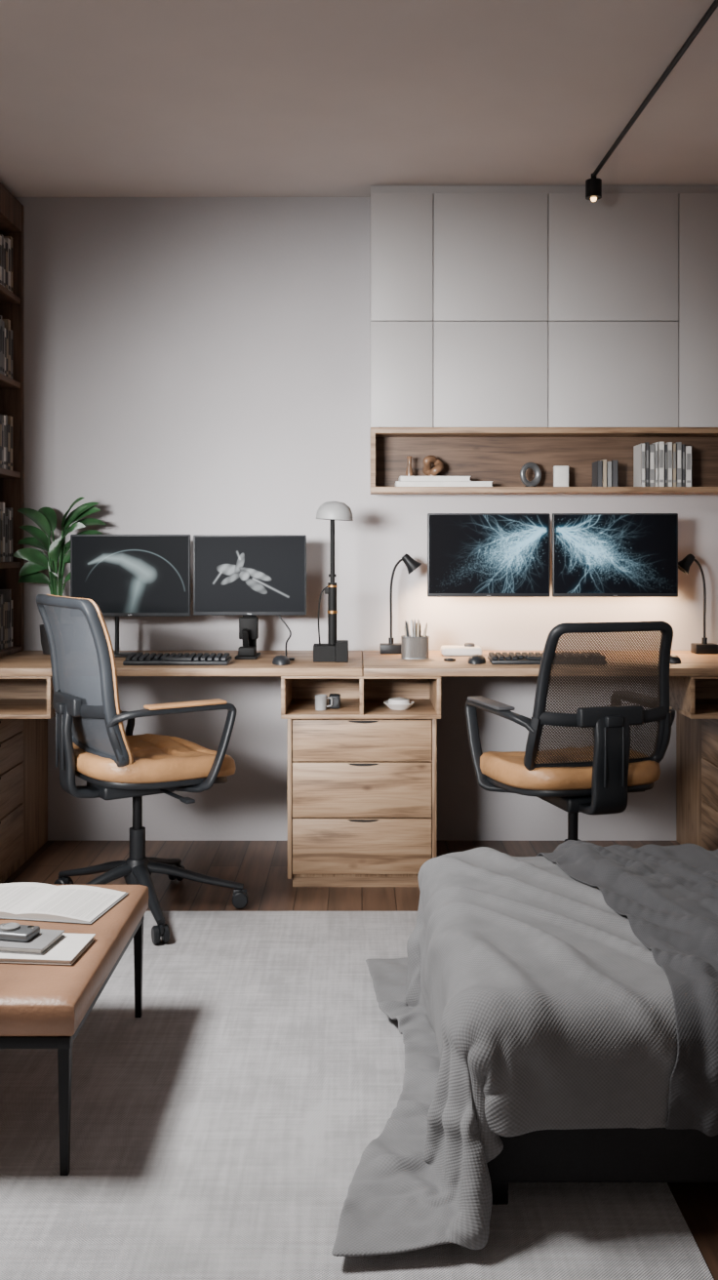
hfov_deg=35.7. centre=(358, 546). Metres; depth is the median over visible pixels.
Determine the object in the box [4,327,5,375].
book
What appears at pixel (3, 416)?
book
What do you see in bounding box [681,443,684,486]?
book
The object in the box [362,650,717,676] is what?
desktop
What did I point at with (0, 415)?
book
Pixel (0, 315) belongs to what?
book
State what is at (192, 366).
wall
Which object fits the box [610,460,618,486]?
book
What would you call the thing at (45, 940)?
book
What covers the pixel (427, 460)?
knot sculpture
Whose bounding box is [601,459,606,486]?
book
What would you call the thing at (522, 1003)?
duvet
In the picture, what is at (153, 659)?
keyboard
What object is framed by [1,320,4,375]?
book
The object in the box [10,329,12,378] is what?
book
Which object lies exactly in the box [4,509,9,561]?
book
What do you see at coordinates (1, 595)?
book
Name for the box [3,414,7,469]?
book
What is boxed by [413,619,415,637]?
pencil
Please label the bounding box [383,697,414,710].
bowl
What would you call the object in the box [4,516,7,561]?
book
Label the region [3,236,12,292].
book
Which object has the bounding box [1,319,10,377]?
book
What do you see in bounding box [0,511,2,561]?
book
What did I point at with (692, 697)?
cubby
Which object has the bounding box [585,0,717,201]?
track light
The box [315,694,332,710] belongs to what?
mug
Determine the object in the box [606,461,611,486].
book
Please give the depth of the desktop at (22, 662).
3.80 m
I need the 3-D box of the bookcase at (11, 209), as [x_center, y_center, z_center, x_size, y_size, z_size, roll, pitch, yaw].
[-1.508,-0.465,4.080,0.375,1.750,0.636,0,0,0]
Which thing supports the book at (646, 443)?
on the wall shelf at (497, 455)
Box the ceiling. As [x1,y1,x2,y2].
[0,0,717,197]
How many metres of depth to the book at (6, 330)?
4.28 m
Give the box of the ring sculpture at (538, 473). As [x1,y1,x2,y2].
[520,462,541,486]
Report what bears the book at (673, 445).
on the wall shelf at (497, 455)
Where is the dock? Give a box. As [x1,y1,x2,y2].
[440,642,482,656]
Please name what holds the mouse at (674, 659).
on the desktop at (375, 663)
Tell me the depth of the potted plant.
4.26 m
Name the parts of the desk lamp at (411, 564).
lamp arm, lamp shade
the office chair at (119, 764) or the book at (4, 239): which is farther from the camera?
the book at (4, 239)
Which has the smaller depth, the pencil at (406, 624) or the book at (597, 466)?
the pencil at (406, 624)
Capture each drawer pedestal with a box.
[0,719,47,883]
[287,719,436,886]
[676,711,717,850]
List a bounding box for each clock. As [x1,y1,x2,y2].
[553,465,568,486]
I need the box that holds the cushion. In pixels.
[0,884,148,1036]
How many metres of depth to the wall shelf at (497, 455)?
4.39 m
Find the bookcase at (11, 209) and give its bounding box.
[0,182,23,657]
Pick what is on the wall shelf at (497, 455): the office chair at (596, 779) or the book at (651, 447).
the book at (651, 447)
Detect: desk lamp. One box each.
[313,500,353,662]
[379,553,421,653]
[678,553,717,653]
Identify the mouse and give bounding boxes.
[272,654,289,665]
[467,653,485,664]
[670,654,680,663]
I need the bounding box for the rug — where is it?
[0,911,714,1279]
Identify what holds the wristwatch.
on the desktop at (375, 663)
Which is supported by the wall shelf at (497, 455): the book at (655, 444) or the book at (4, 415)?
the book at (655, 444)
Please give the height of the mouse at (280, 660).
0.028 m
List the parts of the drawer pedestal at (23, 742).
drawer, drawer, drawer, drawer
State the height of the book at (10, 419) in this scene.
0.214 m
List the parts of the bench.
leg, frame, leg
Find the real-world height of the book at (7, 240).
0.217 m
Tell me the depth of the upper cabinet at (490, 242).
4.24 m
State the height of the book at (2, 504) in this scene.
0.227 m
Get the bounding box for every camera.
[0,922,39,941]
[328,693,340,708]
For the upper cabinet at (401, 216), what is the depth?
4.24 m
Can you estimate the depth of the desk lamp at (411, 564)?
4.26 m
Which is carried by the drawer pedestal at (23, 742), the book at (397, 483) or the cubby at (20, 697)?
the cubby at (20, 697)
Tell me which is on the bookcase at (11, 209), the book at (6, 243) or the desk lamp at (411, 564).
the book at (6, 243)
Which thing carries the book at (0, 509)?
on the bookcase at (11, 209)
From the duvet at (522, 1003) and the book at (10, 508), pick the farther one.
the book at (10, 508)
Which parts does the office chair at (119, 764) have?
frame, trim, leg, armrest, leg, leg, seat, leg, armrest, leg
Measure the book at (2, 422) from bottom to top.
0.180 m
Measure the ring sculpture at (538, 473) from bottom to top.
0.099 m
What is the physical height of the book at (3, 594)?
0.207 m
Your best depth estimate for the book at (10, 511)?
4.32 m
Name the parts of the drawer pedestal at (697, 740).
drawer, drawer, drawer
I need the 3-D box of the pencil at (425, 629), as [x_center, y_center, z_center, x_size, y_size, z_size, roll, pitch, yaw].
[0.238,0.341,4.083,0.025,0.125,0.008,0,0,4]
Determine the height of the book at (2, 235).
0.211 m
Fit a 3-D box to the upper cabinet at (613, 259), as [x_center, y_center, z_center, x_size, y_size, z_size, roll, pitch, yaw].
[0.967,-0.914,4.319,0.497,0.923,0.158,0,0,0]
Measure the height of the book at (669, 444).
0.170 m
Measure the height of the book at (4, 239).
0.201 m
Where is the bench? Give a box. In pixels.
[0,884,148,1175]
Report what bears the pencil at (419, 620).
in the pencil holder
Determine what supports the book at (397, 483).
on the wall shelf at (497, 455)
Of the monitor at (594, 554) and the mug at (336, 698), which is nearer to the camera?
the mug at (336, 698)
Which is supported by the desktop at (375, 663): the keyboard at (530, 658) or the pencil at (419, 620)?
the keyboard at (530, 658)
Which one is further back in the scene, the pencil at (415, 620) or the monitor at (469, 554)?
the monitor at (469, 554)
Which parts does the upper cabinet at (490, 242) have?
door, door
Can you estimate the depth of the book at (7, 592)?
4.32 m
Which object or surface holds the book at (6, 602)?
in the bookcase at (11, 209)
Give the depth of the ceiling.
3.40 m
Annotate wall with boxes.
[15,197,717,840]
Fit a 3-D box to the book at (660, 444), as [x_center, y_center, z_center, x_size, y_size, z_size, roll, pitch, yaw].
[1.152,-0.312,4.310,0.022,0.172,0.121,0,0,0]
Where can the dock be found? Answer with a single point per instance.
(469, 649)
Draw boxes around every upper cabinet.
[370,185,433,427]
[433,185,547,427]
[547,185,678,427]
[678,185,717,427]
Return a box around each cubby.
[0,676,79,719]
[280,674,440,719]
[669,676,717,719]
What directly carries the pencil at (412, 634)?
in the pencil holder
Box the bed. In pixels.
[483,1127,717,1204]
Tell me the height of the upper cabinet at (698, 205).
0.923 m
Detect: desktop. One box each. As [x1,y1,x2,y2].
[0,650,362,676]
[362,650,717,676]
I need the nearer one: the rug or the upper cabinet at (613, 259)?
the rug
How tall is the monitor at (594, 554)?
0.311 m
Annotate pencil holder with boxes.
[400,635,429,659]
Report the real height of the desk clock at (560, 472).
0.084 m
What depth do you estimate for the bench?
2.13 m
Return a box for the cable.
[278,614,294,660]
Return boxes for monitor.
[70,534,190,657]
[193,534,306,659]
[427,513,550,597]
[552,513,678,597]
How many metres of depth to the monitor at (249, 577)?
4.14 m
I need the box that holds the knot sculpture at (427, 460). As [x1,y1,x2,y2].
[422,455,443,476]
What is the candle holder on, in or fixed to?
on the book at (401, 478)
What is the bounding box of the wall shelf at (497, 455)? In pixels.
[370,427,717,494]
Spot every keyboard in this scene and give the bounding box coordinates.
[122,652,231,665]
[487,651,606,664]
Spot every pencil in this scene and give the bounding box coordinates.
[404,620,408,637]
[410,618,413,648]
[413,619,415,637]
[417,620,419,652]
[423,622,427,641]
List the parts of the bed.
leg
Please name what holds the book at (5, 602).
in the bookcase at (11, 209)
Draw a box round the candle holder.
[405,456,412,476]
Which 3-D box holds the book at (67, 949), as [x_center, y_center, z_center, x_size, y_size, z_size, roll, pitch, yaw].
[-0.662,0.824,2.290,0.200,0.010,0.150,0,0,5]
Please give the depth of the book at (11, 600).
4.34 m
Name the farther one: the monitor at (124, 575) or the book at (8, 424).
the book at (8, 424)
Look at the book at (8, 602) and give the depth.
4.30 m
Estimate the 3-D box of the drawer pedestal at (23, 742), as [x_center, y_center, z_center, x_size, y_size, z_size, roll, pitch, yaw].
[-1.436,0.872,3.899,0.447,0.577,0.998,0,0,0]
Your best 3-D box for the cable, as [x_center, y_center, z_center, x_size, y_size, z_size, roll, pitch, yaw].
[-0.263,0.329,4.030,0.062,0.162,0.050,0,0,0]
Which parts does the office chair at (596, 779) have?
armrest, seat, frame, armrest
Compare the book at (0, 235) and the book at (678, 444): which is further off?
the book at (678, 444)
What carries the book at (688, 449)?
on the wall shelf at (497, 455)
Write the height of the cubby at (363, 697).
0.144 m
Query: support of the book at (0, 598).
in the bookcase at (11, 209)
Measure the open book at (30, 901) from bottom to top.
0.015 m
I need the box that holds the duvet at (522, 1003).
[330,846,678,1255]
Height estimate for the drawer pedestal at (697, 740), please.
0.577 m
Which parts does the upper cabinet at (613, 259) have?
door, door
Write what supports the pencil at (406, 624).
in the pencil holder
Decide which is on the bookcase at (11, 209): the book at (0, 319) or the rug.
the book at (0, 319)
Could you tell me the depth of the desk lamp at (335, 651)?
3.97 m
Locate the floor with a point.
(261, 866)
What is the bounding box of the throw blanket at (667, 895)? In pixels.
[536,840,717,1136]
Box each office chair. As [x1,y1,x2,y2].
[36,594,248,944]
[465,620,675,841]
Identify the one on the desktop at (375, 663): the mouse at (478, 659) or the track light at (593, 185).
the mouse at (478, 659)
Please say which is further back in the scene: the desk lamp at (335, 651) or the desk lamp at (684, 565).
the desk lamp at (684, 565)
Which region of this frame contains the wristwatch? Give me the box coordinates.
[443,657,455,661]
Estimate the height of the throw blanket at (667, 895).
0.261 m
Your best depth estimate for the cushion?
2.17 m
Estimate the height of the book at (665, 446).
0.160 m
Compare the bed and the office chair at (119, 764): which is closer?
the bed
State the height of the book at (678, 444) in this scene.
0.170 m
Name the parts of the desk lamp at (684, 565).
lamp shade, lamp arm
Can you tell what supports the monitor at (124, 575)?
on the desktop at (22, 662)
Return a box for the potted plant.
[12,497,105,654]
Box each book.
[0,234,3,285]
[0,235,1,284]
[0,315,1,373]
[0,319,0,373]
[0,414,1,468]
[0,502,4,561]
[0,509,0,561]
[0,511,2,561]
[0,589,10,646]
[0,594,2,649]
[0,598,0,649]
[0,882,128,923]
[0,928,64,955]
[0,932,95,964]
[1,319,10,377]
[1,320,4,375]
[1,414,5,469]
[1,422,3,468]
[2,594,4,648]
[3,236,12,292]
[3,238,10,290]
[3,239,4,286]
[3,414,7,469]
[4,241,7,288]
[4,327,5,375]
[4,507,12,561]
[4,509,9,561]
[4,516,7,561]
[4,601,5,648]
[5,329,7,376]
[5,601,7,647]
[7,415,12,470]
[7,424,9,470]
[7,601,9,647]
[9,511,10,561]
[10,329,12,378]
[10,600,12,646]
[395,480,492,486]
[398,476,470,480]
[592,460,602,486]
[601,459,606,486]
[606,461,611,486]
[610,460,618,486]
[633,443,645,486]
[642,441,648,486]
[648,444,654,486]
[650,442,658,486]
[656,441,664,486]
[664,441,672,486]
[664,444,667,486]
[672,443,676,486]
[673,441,681,486]
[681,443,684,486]
[684,445,691,486]
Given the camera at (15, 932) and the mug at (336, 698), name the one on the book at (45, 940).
the camera at (15, 932)
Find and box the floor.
[2,840,717,1279]
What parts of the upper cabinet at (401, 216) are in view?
door, door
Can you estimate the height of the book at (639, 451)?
0.165 m
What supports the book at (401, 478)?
on the book at (397, 483)
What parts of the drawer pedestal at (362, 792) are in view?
drawer, drawer, drawer, drawer pull, drawer pull, drawer pull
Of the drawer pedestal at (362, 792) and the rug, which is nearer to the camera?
the rug
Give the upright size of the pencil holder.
0.082 m

